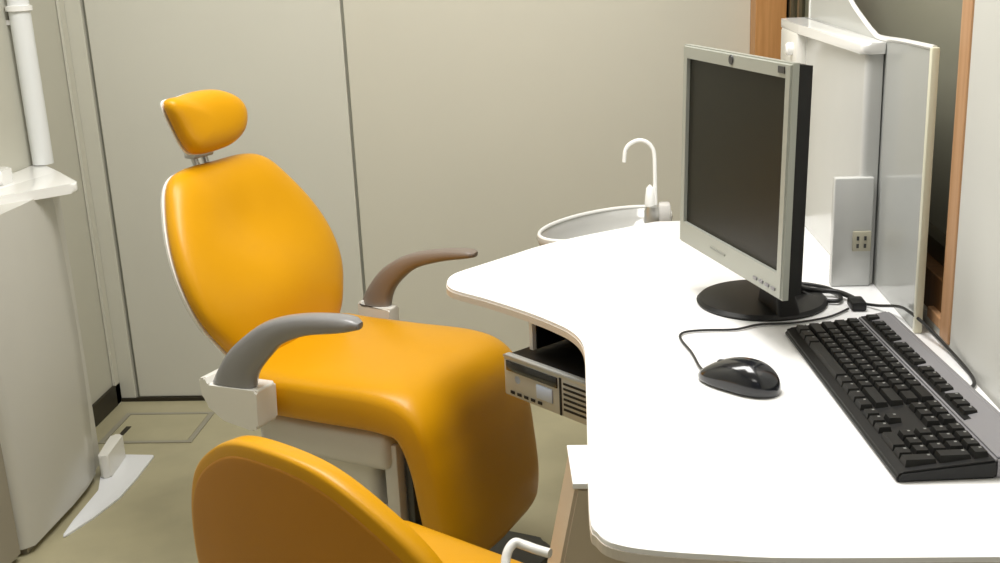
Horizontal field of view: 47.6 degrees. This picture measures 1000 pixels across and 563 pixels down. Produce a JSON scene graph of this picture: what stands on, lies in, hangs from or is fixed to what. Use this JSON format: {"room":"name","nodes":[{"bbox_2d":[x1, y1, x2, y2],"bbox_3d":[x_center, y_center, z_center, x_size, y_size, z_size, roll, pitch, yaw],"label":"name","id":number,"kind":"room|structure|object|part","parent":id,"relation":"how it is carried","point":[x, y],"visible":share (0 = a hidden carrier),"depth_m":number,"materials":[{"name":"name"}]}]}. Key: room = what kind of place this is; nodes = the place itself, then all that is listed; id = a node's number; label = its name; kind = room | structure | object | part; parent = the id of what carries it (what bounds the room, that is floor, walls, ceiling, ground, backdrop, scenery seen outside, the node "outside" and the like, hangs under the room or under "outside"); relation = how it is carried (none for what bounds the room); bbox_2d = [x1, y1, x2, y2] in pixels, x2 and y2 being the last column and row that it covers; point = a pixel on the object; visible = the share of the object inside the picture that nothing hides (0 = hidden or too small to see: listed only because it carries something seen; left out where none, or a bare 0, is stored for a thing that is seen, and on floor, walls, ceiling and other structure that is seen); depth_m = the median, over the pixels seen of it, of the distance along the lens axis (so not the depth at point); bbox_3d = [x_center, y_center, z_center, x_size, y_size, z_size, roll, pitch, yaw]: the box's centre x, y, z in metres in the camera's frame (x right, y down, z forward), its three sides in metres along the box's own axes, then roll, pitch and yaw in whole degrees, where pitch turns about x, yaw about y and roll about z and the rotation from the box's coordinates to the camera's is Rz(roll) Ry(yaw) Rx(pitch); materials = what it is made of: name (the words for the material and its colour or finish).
{"room":"dental clinic","nodes":[
{"label":"dental clinic","id":0,"kind":"room"},
{"bbox_2d":[0,0,112,404],"bbox_3d":[-1.439,-0.167,0.936,0.100,2.500,4.890,-1,16,4],"label":"wall","id":1,"kind":"structure","parent":0,"point":[15,153],"depth_m":3.16,"materials":[{"name":"paint"}]},
{"bbox_2d":[5,0,53,164],"bbox_3d":[-1.237,-1.124,2.744,0.066,1.698,0.066,-1,16,4],"label":"pipe","id":2,"kind":"object","parent":1,"relation":"attached to","point":[19,11],"visible":1,"depth_m":2.90,"materials":[{"name":"white"}]},
{"bbox_2d":[92,383,121,426],"bbox_3d":[-1.336,1.016,1.218,0.010,0.065,4.774,-1,16,4],"label":"baseboard","id":3,"kind":"structure","parent":1,"relation":"attached to","point":[108,401],"depth_m":3.39,"materials":[{"name":"black plastic"}]},
{"bbox_2d":[12,401,586,562],"bbox_3d":[-0.346,1.038,1.216,2.183,0.060,4.890,-1,16,4],"label":"floor","id":4,"kind":"structure","parent":0,"point":[151,522],"depth_m":2.83,"materials":[{"name":"plastic"}]},
{"bbox_2d":[0,165,98,562],"bbox_3d":[-1.126,0.199,2.666,0.238,0.800,0.975,-1,16,4],"label":"base cabinet","id":5,"kind":"object","parent":4,"relation":"on","point":[49,449],"visible":0.98,"depth_m":2.64,"materials":[{"name":"grey laminate"}]},
{"bbox_3d":[-1.192,0.298,2.342,0.149,0.757,0.290,-1,16,4],"label":"panel","id":6,"kind":"part","parent":5,"relation":"part of","materials":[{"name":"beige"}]},
{"bbox_2d":[0,165,77,204],"bbox_3d":[-1.130,-0.226,2.734,0.238,0.023,0.605,-1,16,4],"label":"countertop","id":7,"kind":"structure","parent":5,"relation":"on","point":[35,182],"depth_m":2.70,"materials":[{"name":"white plastic"}]},
{"bbox_2d":[0,167,12,185],"bbox_3d":[-1.214,-0.252,2.729,0.060,0.034,0.080,-1,16,4],"label":"soap dish","id":8,"kind":"object","parent":7,"relation":"on","point":[6,174],"visible":1,"depth_m":2.72,"materials":[{"name":"white ceramic"}]},
{"bbox_2d":[63,454,153,536],"bbox_3d":[-1.016,0.540,2.897,0.122,0.006,0.451,-1,16,4],"label":"floor plate","id":9,"kind":"object","parent":4,"relation":"on","point":[111,489],"visible":0.89,"depth_m":2.91,"materials":[{"name":"white"}]},
{"bbox_2d":[98,434,125,478],"bbox_3d":[-1.036,0.466,3.029,0.033,0.064,0.142,-3,16,-3],"label":"pipe cover","id":10,"kind":"object","parent":9,"relation":"on","point":[112,454],"visible":1,"depth_m":3.00,"materials":[{"name":"white plastic"}]},
{"bbox_2d":[98,412,214,443],"bbox_3d":[-0.993,0.423,3.295,0.270,0.004,0.216,-1,16,4],"label":"floor hatch","id":11,"kind":"object","parent":4,"relation":"on","point":[153,427],"visible":0.84,"depth_m":3.29,"materials":[{"name":"beige metal"}]},
{"bbox_3d":[-1.084,0.431,3.278,0.015,0.002,0.060,-1,16,4],"label":"handle","id":12,"kind":"part","parent":11,"relation":"part of","materials":[{"name":"black"}]},
{"bbox_2d":[160,89,549,562],"bbox_3d":[-0.294,0.133,2.336,0.706,1.041,0.563,6,18,27],"label":"dental chair","id":13,"kind":"object","parent":4,"relation":"on","point":[423,417],"visible":0.98,"depth_m":2.23,"materials":[{"name":"orange leather"}]},
{"bbox_3d":[-0.621,-0.266,2.350,0.038,0.110,0.060,6,18,27],"label":"headrest post","id":14,"kind":"part","parent":13,"relation":"part of","materials":[{"name":"silver metal"}]},
{"bbox_3d":[-0.512,-0.037,2.385,0.210,0.432,0.470,6,18,27],"label":"backrest","id":15,"kind":"part","parent":13,"relation":"part of","materials":[{"name":"orange leather"}]},
{"bbox_3d":[-0.397,0.126,2.080,0.352,0.168,0.039,6,18,27],"label":"armrest","id":16,"kind":"part","parent":13,"relation":"part of","materials":[{"name":"grey plastic"}]},
{"bbox_2d":[259,313,538,549],"bbox_3d":[-0.220,0.317,2.354,0.515,0.395,0.410,6,18,27],"label":"seat cushion","id":17,"kind":"object","parent":13,"relation":"on","point":[422,416],"depth_m":2.20,"materials":[{"name":"orange leather"}]},
{"bbox_3d":[-0.185,-0.009,2.541,0.308,0.153,0.039,6,18,27],"label":"armrest","id":18,"kind":"part","parent":13,"relation":"part of","materials":[{"name":"plastic"}]},
{"bbox_3d":[-0.201,0.613,2.455,0.560,0.045,0.368,6,18,27],"label":"plate","id":19,"kind":"part","parent":13,"relation":"part of","materials":[{"name":"grey metal"}]},
{"bbox_2d":[191,435,552,562],"bbox_3d":[-0.133,0.513,1.591,0.472,0.718,0.569,-10,18,-25],"label":"chair","id":20,"kind":"object","parent":4,"relation":"on","point":[255,499],"visible":1,"depth_m":1.38,"materials":[{"name":"orange leather"}]},
{"bbox_3d":[-0.252,0.359,1.456,0.508,0.337,0.083,10,21,37],"label":"backrest","id":21,"kind":"part","parent":20,"relation":"part of","materials":[{"name":"orange leather"}]},
{"bbox_3d":[-0.160,0.469,1.631,0.362,0.060,0.380,10,21,37],"label":"seat","id":22,"kind":"part","parent":20,"relation":"part of","materials":[{"name":"orange leather"}]},
{"bbox_2d":[537,205,672,245],"bbox_3d":[0.251,0.204,2.609,0.390,0.704,0.211,-17,22,-41],"label":"cuspidor","id":23,"kind":"object","parent":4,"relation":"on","point":[612,218],"visible":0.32,"depth_m":2.61,"materials":[{"name":"grey ceramic"}]},
{"bbox_2d":[622,138,670,223],"bbox_3d":[0.317,-0.201,2.458,0.104,0.221,0.042,-1,16,4],"label":"faucet","id":24,"kind":"object","parent":23,"relation":"on","point":[654,211],"visible":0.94,"depth_m":2.45,"materials":[{"name":"white metal"}]},
{"bbox_3d":[0.302,-0.230,2.451,0.076,0.161,0.009,-1,16,4],"label":"spout","id":25,"kind":"part","parent":24,"relation":"part of","materials":[{"name":"white metal"}]},
{"bbox_3d":[0.326,-0.182,2.463,0.024,0.060,0.024,-1,16,4],"label":"handle","id":26,"kind":"part","parent":24,"relation":"part of","materials":[{"name":"white"}]},
{"bbox_2d":[446,221,999,562],"bbox_3d":[0.279,0.413,1.864,0.761,0.720,1.404,-1,16,4],"label":"desk","id":27,"kind":"object","parent":4,"relation":"on","point":[673,466],"visible":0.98,"depth_m":1.36,"materials":[{"name":"white laminate"}]},
{"bbox_2d":[503,339,586,424],"bbox_3d":[0.227,0.148,1.909,0.332,0.073,0.294,-16,21,-38],"label":"desktop computer","id":28,"kind":"object","parent":27,"relation":"on","point":[552,377],"visible":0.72,"depth_m":1.85,"materials":[{"name":"silver plastic"}]},
{"bbox_2d":[563,383,586,419],"bbox_3d":[0.147,0.197,1.759,0.003,0.048,0.139,-16,21,-38],"label":"vent grille","id":29,"kind":"object","parent":28,"relation":"attached to","point":[574,394],"depth_m":1.79,"materials":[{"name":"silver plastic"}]},
{"bbox_3d":[0.064,0.557,1.446,0.219,0.697,0.100,-1,16,4],"label":"leg","id":30,"kind":"part","parent":27,"relation":"part of","materials":[{"name":"beige"}]},
{"bbox_2d":[680,44,827,321],"bbox_3d":[0.434,-0.147,1.739,0.210,0.411,0.370,-6,17,-12],"label":"monitor","id":31,"kind":"object","parent":27,"relation":"on","point":[746,117],"visible":0.98,"depth_m":1.68,"materials":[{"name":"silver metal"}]},
{"bbox_2d":[679,308,848,398],"bbox_3d":[0.363,0.071,1.666,0.202,0.040,0.412,7,19,29],"label":"computer mouse","id":32,"kind":"object","parent":27,"relation":"on","point":[744,376],"visible":1,"depth_m":1.48,"materials":[{"name":"black plastic"}]},
{"bbox_2d":[801,282,842,302],"bbox_3d":[0.520,-0.005,1.860,0.092,0.060,0.098,6,18,26],"label":"power cable","id":33,"kind":"object","parent":27,"relation":"on","point":[815,285],"visible":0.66,"depth_m":1.85,"materials":[{"name":"black plastic"}]},
{"bbox_2d":[781,17,885,283],"bbox_3d":[0.610,-0.281,2.181,0.071,0.403,0.666,-1,16,4],"label":"partition","id":34,"kind":"object","parent":27,"relation":"on","point":[844,138],"depth_m":2.03,"materials":[{"name":"white plastic"}]},
{"bbox_3d":[0.587,-0.473,2.306,0.014,0.026,0.026,-1,16,4],"label":"knob","id":35,"kind":"part","parent":34,"relation":"part of","materials":[{"name":"white plastic"}]},
{"bbox_2d":[801,285,866,310],"bbox_3d":[0.522,0.001,1.837,0.159,0.063,0.066,9,20,35],"label":"cable","id":36,"kind":"object","parent":27,"relation":"on","point":[856,303],"visible":0.73,"depth_m":1.81,"materials":[{"name":"black plastic"}]},
{"bbox_3d":[0.511,-0.003,1.846,0.140,0.059,0.046,3,17,17],"label":"cord","id":37,"kind":"part","parent":36,"relation":"part of","materials":[{"name":"black plastic"}]},
{"bbox_2d":[829,176,874,285],"bbox_3d":[0.588,-0.083,1.897,0.064,0.186,0.025,-1,16,4],"label":"outlet box","id":38,"kind":"object","parent":27,"relation":"on","point":[852,196],"visible":1,"depth_m":1.89,"materials":[{"name":"beige plastic"}]},
{"bbox_3d":[0.603,-0.067,1.891,0.030,0.034,0.005,-1,16,4],"label":"socket plate","id":39,"kind":"part","parent":38,"relation":"part of","materials":[{"name":"beige plastic"}]},
{"bbox_2d":[808,0,939,332],"bbox_3d":[0.631,-0.434,1.990,0.011,0.803,0.890,-1,16,4],"label":"partition panel","id":40,"kind":"object","parent":27,"relation":"on","point":[910,67],"visible":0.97,"depth_m":1.73,"materials":[{"name":"grey plastic"}]},
{"bbox_2d":[785,311,999,481],"bbox_3d":[0.507,0.130,1.456,0.160,0.032,0.491,-2,16,0],"label":"keyboard","id":41,"kind":"object","parent":27,"relation":"on","point":[919,416],"visible":1,"depth_m":1.39,"materials":[{"name":"black plastic"}]},
{"bbox_2d":[867,303,975,387],"bbox_3d":[0.605,0.076,1.632,0.049,0.027,0.378,-3,16,-1],"label":"cable","id":42,"kind":"object","parent":27,"relation":"on","point":[920,320],"visible":0.81,"depth_m":1.62,"materials":[{"name":"black plastic"}]},
{"bbox_2d":[82,0,750,396],"bbox_3d":[0.000,-0.872,3.123,2.463,2.500,0.110,-1,16,4],"label":"wall","id":43,"kind":"structure","parent":0,"point":[481,126],"depth_m":3.19,"materials":[{"name":"beige paint"}]},
{"bbox_2d":[56,0,137,404],"bbox_3d":[-1.204,-0.831,3.167,0.055,2.500,0.019,-1,16,4],"label":"trim","id":44,"kind":"structure","parent":43,"relation":"attached to","point":[74,11],"depth_m":3.33,"materials":[{"name":"grey"}]},
{"bbox_2d":[121,396,204,401],"bbox_3d":[-0.195,0.344,3.433,1.953,0.011,0.010,-1,16,4],"label":"baseboard","id":45,"kind":"structure","parent":43,"relation":"attached to","point":[178,398],"depth_m":3.49,"materials":[{"name":"black"}]},
{"bbox_2d":[84,0,363,395],"bbox_3d":[-0.806,-0.846,3.136,0.724,2.488,0.015,-1,16,4],"label":"door","id":46,"kind":"structure","parent":43,"relation":"in","point":[284,59],"depth_m":3.23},
{"bbox_2d":[923,0,999,409],"bbox_3d":[0.624,-0.198,0.728,0.120,2.500,4.790,-1,16,4],"label":"wall","id":47,"kind":"structure","parent":0,"point":[975,323],"depth_m":1.47,"materials":[{"name":"paint"}]},
{"bbox_2d":[750,0,786,59],"bbox_3d":[0.692,-1.216,2.875,0.080,1.760,0.103,-1,16,4],"label":"trim","id":48,"kind":"structure","parent":47,"relation":"attached to","point":[766,15],"depth_m":2.98,"materials":[{"name":"brown wood"}]},
{"bbox_2d":[786,0,962,312],"bbox_3d":[0.713,-0.821,2.210,0.084,1.385,1.590,-1,16,4],"label":"window","id":49,"kind":"structure","parent":47,"relation":"in","point":[935,22],"depth_m":1.80,"materials":[{"name":"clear glass"}]},
{"bbox_3d":[0.741,-0.188,2.396,0.084,0.065,1.590,-1,16,4],"label":"sill","id":50,"kind":"part","parent":49,"relation":"part of","materials":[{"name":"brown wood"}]},
{"bbox_2d":[927,0,974,344],"bbox_3d":[0.654,-0.603,1.456,0.093,1.415,0.104,-1,16,4],"label":"trim","id":51,"kind":"structure","parent":47,"relation":"attached to","point":[942,320],"depth_m":1.56,"materials":[{"name":"brown wood"}]}
]}

